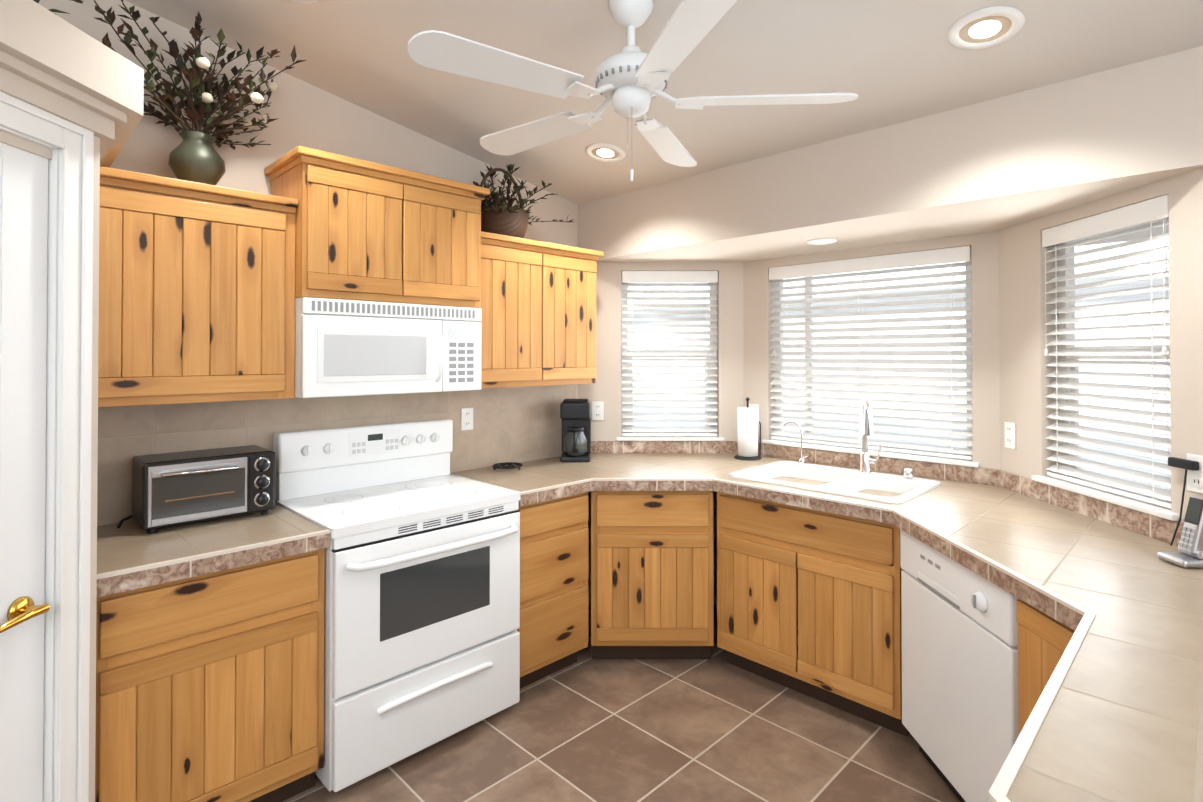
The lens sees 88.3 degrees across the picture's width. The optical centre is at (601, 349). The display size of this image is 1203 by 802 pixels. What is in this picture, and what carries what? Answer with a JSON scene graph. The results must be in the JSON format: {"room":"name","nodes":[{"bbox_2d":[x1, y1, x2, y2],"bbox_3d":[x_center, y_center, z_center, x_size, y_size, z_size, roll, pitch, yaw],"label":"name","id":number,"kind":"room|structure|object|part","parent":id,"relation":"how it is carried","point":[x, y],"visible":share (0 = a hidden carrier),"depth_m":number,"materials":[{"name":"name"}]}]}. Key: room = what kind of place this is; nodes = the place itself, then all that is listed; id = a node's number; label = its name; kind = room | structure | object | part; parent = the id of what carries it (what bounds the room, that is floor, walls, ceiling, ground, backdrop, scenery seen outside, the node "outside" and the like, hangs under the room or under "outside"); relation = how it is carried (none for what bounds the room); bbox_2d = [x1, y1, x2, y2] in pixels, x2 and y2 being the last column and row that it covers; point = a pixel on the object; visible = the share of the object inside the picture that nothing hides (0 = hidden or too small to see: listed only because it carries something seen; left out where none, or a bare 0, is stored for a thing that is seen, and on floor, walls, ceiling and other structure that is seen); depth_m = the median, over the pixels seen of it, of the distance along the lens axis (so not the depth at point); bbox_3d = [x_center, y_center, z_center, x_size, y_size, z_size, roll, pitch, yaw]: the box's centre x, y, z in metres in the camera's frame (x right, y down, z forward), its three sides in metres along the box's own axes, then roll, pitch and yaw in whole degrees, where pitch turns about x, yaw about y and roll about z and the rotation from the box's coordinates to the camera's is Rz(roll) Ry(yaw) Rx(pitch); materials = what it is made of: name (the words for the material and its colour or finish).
{"room":"kitchen","nodes":[
{"label":"kitchen","id":0,"kind":"room"},
{"bbox_2d":[0,91,99,801],"bbox_3d":[-1.404,0.474,0.699,0.164,2.135,1.950,0,-1,0],"label":"door frame","id":1,"kind":"structure","parent":0,"point":[67,608],"depth_m":1.57,"materials":[{"name":"paint"}]},
{"bbox_2d":[0,142,47,801],"bbox_3d":[-1.401,0.517,1.141,0.038,2.034,0.794,0,-1,0],"label":"pantry door","id":2,"kind":"structure","parent":1,"relation":"in","point":[23,250],"depth_m":1.48,"materials":[{"name":"white"}]},
{"bbox_3d":[-1.367,0.619,1.446,0.094,0.062,0.185,0,-1,0],"label":"pantry door handle","id":3,"kind":"part","parent":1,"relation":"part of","materials":[{"name":"gold metal"}]},
{"bbox_2d":[0,0,143,167],"bbox_3d":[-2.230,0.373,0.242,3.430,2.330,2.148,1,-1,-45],"label":"cornice","id":4,"kind":"structure","parent":0,"point":[53,63],"depth_m":1.50,"materials":[{"name":"paint"}]},
{"bbox_2d":[33,0,82,13],"bbox_3d":[-1.499,-0.902,1.494,0.386,0.240,0.404,1,-1,-45],"label":"ivy","id":5,"kind":"object","parent":4,"relation":"on","point":[59,11],"visible":0.15,"depth_m":1.56,"materials":[{"name":"green plant"}]},
{"bbox_2d":[38,0,577,502],"bbox_3d":[-2.271,-0.348,1.807,5.970,3.800,0.120,1,-1,-45],"label":"wall","id":6,"kind":"structure","parent":0,"point":[312,116],"depth_m":2.55,"materials":[{"name":"paint"}]},
{"bbox_2d":[98,166,297,406],"bbox_3d":[-1.494,-0.193,2.257,0.625,0.760,0.333,1,-1,-45],"label":"upper cabinet","id":7,"kind":"object","parent":6,"relation":"attached to","point":[196,292],"visible":0.77,"depth_m":2.13,"materials":[{"name":"brown wood"}]},
{"bbox_2d":[93,0,305,184],"bbox_3d":[-1.391,-0.895,2.162,0.634,0.639,0.567,1,-1,-45],"label":"flower vase","id":8,"kind":"object","parent":7,"relation":"on","point":[194,156],"visible":0.96,"depth_m":2.22,"materials":[{"name":"green plant"}]},
{"bbox_2d":[97,384,575,525],"bbox_3d":[-0.994,0.414,2.978,2.358,0.438,0.010,1,-1,-45],"label":"tile backsplash","id":9,"kind":"structure","parent":6,"relation":"attached to","point":[517,424],"depth_m":2.72,"materials":[{"name":"beige tile"}]},
{"bbox_2d":[461,408,472,430],"bbox_3d":[-0.705,0.366,3.253,0.072,0.116,0.008,1,-1,-45],"label":"outlet","id":10,"kind":"object","parent":9,"relation":"attached to","point":[466,418],"visible":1,"depth_m":3.25,"materials":[{"name":"white plastic"}]},
{"bbox_2d":[264,146,489,307],"bbox_3d":[-0.964,-0.475,2.741,0.855,0.559,0.398,1,-1,-45],"label":"upper cabinet","id":11,"kind":"object","parent":6,"relation":"attached to","point":[369,231],"visible":1,"depth_m":2.54,"materials":[{"name":"brown wood"}]},
{"bbox_2d":[295,297,481,397],"bbox_3d":[-0.958,-0.003,2.729,0.795,0.382,0.415,1,-1,-45],"label":"microwave","id":12,"kind":"object","parent":11,"relation":"attached to","point":[351,347],"visible":1,"depth_m":2.55,"materials":[{"name":"white plastic"},{"name":"grey plastic"},{"name":"glass"}]},
{"bbox_2d":[480,231,603,387],"bbox_3d":[-0.402,-0.183,3.343,0.845,0.750,0.333,1,-1,-45],"label":"upper cabinet","id":13,"kind":"object","parent":6,"relation":"attached to","point":[538,308],"visible":0.83,"depth_m":3.20,"materials":[{"name":"brown wood"}]},
{"bbox_2d":[473,164,572,237],"bbox_3d":[-0.408,-0.764,3.268,0.631,0.406,0.398,1,-1,-45],"label":"potted plant","id":14,"kind":"object","parent":13,"relation":"on","point":[501,215],"visible":0.83,"depth_m":3.12,"materials":[{"name":"brown wicker"}]},
{"bbox_2d":[282,604,959,801],"bbox_3d":[0.183,1.573,0.761,8.000,0.060,5.600,1,-1,-45],"label":"floor","id":15,"kind":"structure","parent":0,"point":[586,727],"depth_m":2.40,"materials":[{"name":"tile"}]},
{"bbox_2d":[95,549,324,801],"bbox_3d":[-1.387,1.119,2.138,0.626,0.872,0.600,1,-1,-45],"label":"base cabinet","id":16,"kind":"object","parent":15,"relation":"on","point":[209,687],"visible":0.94,"depth_m":1.91,"materials":[{"name":"brown wood"}]},
{"bbox_2d":[273,419,520,791],"bbox_3d":[-0.831,0.952,2.603,0.812,1.215,0.716,1,-1,-45],"label":"range","id":17,"kind":"object","parent":15,"relation":"on","point":[422,608],"visible":0.98,"depth_m":2.42,"materials":[{"name":"white metal"}]},
{"bbox_2d":[517,492,587,688],"bbox_3d":[-0.425,1.129,3.094,0.451,0.872,0.600,1,-1,-45],"label":"drawers","id":18,"kind":"object","parent":15,"relation":"on","point":[552,630],"visible":0.35,"depth_m":2.88,"materials":[{"name":"brown wood"}]},
{"bbox_2d":[591,491,713,658],"bbox_3d":[0.251,1.131,3.340,0.604,0.872,0.600,0,-1,0],"label":"base cabinet","id":19,"kind":"object","parent":15,"relation":"on","point":[651,574],"visible":0.85,"depth_m":3.04,"materials":[{"name":"brown wood"}]},
{"bbox_2d":[717,492,909,736],"bbox_3d":[1.079,1.127,2.951,0.620,0.872,0.861,1,-1,-45],"label":"base cabinet","id":20,"kind":"object","parent":15,"relation":"on","point":[809,602],"visible":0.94,"depth_m":2.68,"materials":[{"name":"brown wood"}]},
{"bbox_2d":[97,394,1202,801],"bbox_3d":[0.429,0.510,2.073,3.102,0.592,3.298,1,-1,-45],"label":"countertop","id":21,"kind":"structure","parent":20,"relation":"on","point":[1115,714],"depth_m":1.80,"materials":[{"name":"tile"}]},
{"bbox_2d":[117,445,274,533],"bbox_3d":[-1.471,0.505,2.265,0.459,0.240,0.275,1,-1,-45],"label":"toaster oven","id":22,"kind":"object","parent":21,"relation":"on","point":[174,488],"visible":1,"depth_m":2.20,"materials":[{"name":"black metal"}]},
{"bbox_2d":[493,462,522,469],"bbox_3d":[-0.500,0.625,3.300,0.160,0.021,0.160,1,-1,-45],"label":"trivet","id":23,"kind":"object","parent":21,"relation":"on","point":[503,466],"visible":1,"depth_m":3.29,"materials":[{"name":"black metal"}]},
{"bbox_2d":[560,399,590,461],"bbox_3d":[-0.149,0.465,3.576,0.170,0.345,0.235,0,-1,0],"label":"coffee maker","id":24,"kind":"object","parent":21,"relation":"on","point":[575,415],"visible":0.98,"depth_m":3.51,"materials":[{"name":"black plastic"}]},
{"bbox_2d":[734,397,761,459],"bbox_3d":[0.859,0.460,3.637,0.156,0.357,0.156,0,-1,11],"label":"paper towel holder","id":25,"kind":"object","parent":21,"relation":"on","point":[747,432],"visible":1,"depth_m":3.59,"materials":[{"name":"black"}]},
{"bbox_2d":[729,461,940,502],"bbox_3d":[1.113,0.718,2.999,0.568,0.194,0.828,1,-1,-45],"label":"basin","id":26,"kind":"object","parent":21,"relation":"in","point":[862,484],"depth_m":3.02,"materials":[{"name":"white ceramic"}]},
{"bbox_2d":[1158,496,1202,567],"bbox_3d":[1.725,0.525,1.789,0.156,0.192,0.103,0,-1,0],"label":"cordless phone","id":27,"kind":"object","parent":21,"relation":"on","point":[1189,554],"visible":1,"depth_m":1.78,"materials":[{"name":"silver metal"}]},
{"bbox_2d":[900,529,1018,801],"bbox_3d":[1.439,1.121,2.081,0.610,0.868,0.660,0,-1,0],"label":"dishwasher","id":28,"kind":"object","parent":15,"relation":"on","point":[960,695],"visible":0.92,"depth_m":2.02,"materials":[{"name":"white metal"}]},
{"bbox_2d":[1016,599,1074,733],"bbox_3d":[1.453,1.114,1.591,0.580,0.872,0.319,0,-1,0],"label":"base cabinet","id":29,"kind":"object","parent":15,"relation":"on","point":[1044,639],"visible":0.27,"depth_m":1.67,"materials":[{"name":"brown wood"}]},
{"bbox_2d":[578,262,742,603],"bbox_3d":[0.365,0.492,3.886,1.225,2.160,0.120,0,-1,0],"label":"wall","id":30,"kind":"structure","parent":0,"point":[605,388],"depth_m":3.83,"materials":[{"name":"paint"}]},
{"bbox_2d":[592,402,603,419],"bbox_3d":[-0.023,0.381,3.823,0.072,0.116,0.008,0,-1,0],"label":"outlet","id":31,"kind":"object","parent":30,"relation":"attached to","point":[597,410],"visible":1,"depth_m":3.82,"materials":[{"name":"white plastic"}]},
{"bbox_2d":[616,272,724,440],"bbox_3d":[0.424,0.038,3.872,0.665,1.052,0.135,0,-1,0],"label":"window","id":32,"kind":"structure","parent":30,"relation":"in","point":[669,438],"depth_m":3.90,"materials":[{"name":"white"}]},
{"bbox_2d":[622,271,717,435],"bbox_3d":[0.424,0.026,3.859,0.593,1.024,0.064,0,-1,0],"label":"window blind","id":33,"kind":"object","parent":32,"relation":"attached to","point":[669,278],"visible":0.92,"depth_m":3.86,"materials":[{"name":"white plastic"}]},
{"bbox_2d":[125,0,1202,245],"bbox_3d":[0.148,-1.302,0.682,7.800,1.356,5.500,1,-1,-45],"label":"ceiling","id":34,"kind":"structure","parent":0,"point":[889,62],"depth_m":2.25,"materials":[{"name":"paint"}]},
{"bbox_2d":[585,143,625,161],"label":"recessed light","id":35,"kind":"object","parent":34,"relation":"in","point":[603,152],"depth_m":3.05,"materials":[{"name":"white"}]},
{"bbox_2d":[408,0,857,180],"bbox_3d":[0.052,-0.815,1.980,1.331,0.588,1.311,1,-1,-45],"label":"ceiling fan","id":36,"kind":"object","parent":34,"relation":"hanging from","point":[631,79],"visible":1,"depth_m":1.86,"materials":[{"name":"white"}]},
{"bbox_2d":[947,6,1024,49],"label":"recessed light","id":37,"kind":"object","parent":34,"relation":"in","point":[984,28],"depth_m":1.89,"materials":[{"name":"white"}]},
{"bbox_2d":[743,231,999,469],"bbox_3d":[1.401,0.487,3.383,0.120,2.160,1.564,1,-1,-45],"label":"wall","id":38,"kind":"structure","parent":0,"point":[757,336],"depth_m":2.97,"materials":[{"name":"paint"}]},
{"bbox_2d":[749,404,758,422],"bbox_3d":[0.926,0.391,3.768,0.012,0.116,0.072,1,-1,-45],"label":"outlet","id":39,"kind":"object","parent":38,"relation":"attached to","point":[754,405],"visible":0.25,"depth_m":3.75,"materials":[{"name":"white plastic"}]},
{"bbox_2d":[762,247,979,467],"bbox_3d":[1.408,0.033,3.355,0.135,1.052,1.142,1,-1,-45],"label":"window","id":40,"kind":"structure","parent":38,"relation":"in","point":[936,459],"depth_m":3.44,"materials":[{"name":"white"}]},
{"bbox_2d":[769,246,972,459],"bbox_3d":[1.398,0.021,3.346,0.064,1.024,1.070,1,-1,-45],"label":"window blind","id":41,"kind":"object","parent":40,"relation":"attached to","point":[931,258],"visible":0.88,"depth_m":3.28,"materials":[{"name":"white plastic"}]},
{"bbox_2d":[591,441,1183,545],"bbox_3d":[1.268,0.595,2.906,0.738,0.076,3.300,1,-1,-45],"label":"backsplash","id":42,"kind":"structure","parent":38,"relation":"attached to","point":[1153,526],"depth_m":2.97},
{"bbox_2d":[578,46,1202,261],"bbox_3d":[1.200,-0.990,3.212,1.025,0.890,2.834,1,-1,-45],"label":"soffit","id":43,"kind":"structure","parent":0,"point":[1002,163],"depth_m":2.46,"materials":[{"name":"paint"}]},
{"bbox_2d":[999,167,1202,522],"bbox_3d":[1.898,0.478,2.394,0.120,2.160,1.125,0,-1,0],"label":"wall","id":44,"kind":"structure","parent":0,"point":[1024,339],"depth_m":2.59,"materials":[{"name":"paint"}]},
{"bbox_2d":[1004,422,1015,448],"bbox_3d":[1.835,0.387,2.783,0.008,0.116,0.072,0,-1,0],"label":"outlet","id":45,"kind":"object","parent":44,"relation":"attached to","point":[1010,434],"visible":1,"depth_m":2.77,"materials":[{"name":"white plastic"}]},
{"bbox_2d":[1031,240,1179,520],"bbox_3d":[1.880,0.023,2.296,0.135,1.052,0.648,0,-1,0],"label":"window","id":46,"kind":"structure","parent":44,"relation":"in","point":[1145,507],"depth_m":2.47,"materials":[{"name":"white"}]},
{"bbox_2d":[1042,194,1170,508],"bbox_3d":[1.866,0.011,2.296,0.064,1.024,0.576,0,-1,0],"label":"window blind","id":47,"kind":"object","parent":46,"relation":"attached to","point":[1153,209],"visible":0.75,"depth_m":2.26,"materials":[{"name":"white plastic"}]},
{"bbox_2d":[1168,453,1202,545],"bbox_3d":[1.800,0.467,1.922,0.072,0.284,0.111,0,-1,0],"label":"outlet","id":48,"kind":"object","parent":44,"relation":"attached to","point":[1192,465],"visible":1,"depth_m":1.92,"materials":[{"name":"white plastic"}]},
{"label":"outside","id":49,"kind":"structure","parent":0,"visible":0},
{"bbox_2d":[628,238,1170,489],"bbox_3d":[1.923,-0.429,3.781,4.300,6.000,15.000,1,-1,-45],"label":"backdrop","id":50,"kind":"structure","parent":49,"point":[1125,262],"depth_m":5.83,"materials":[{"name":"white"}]}
]}

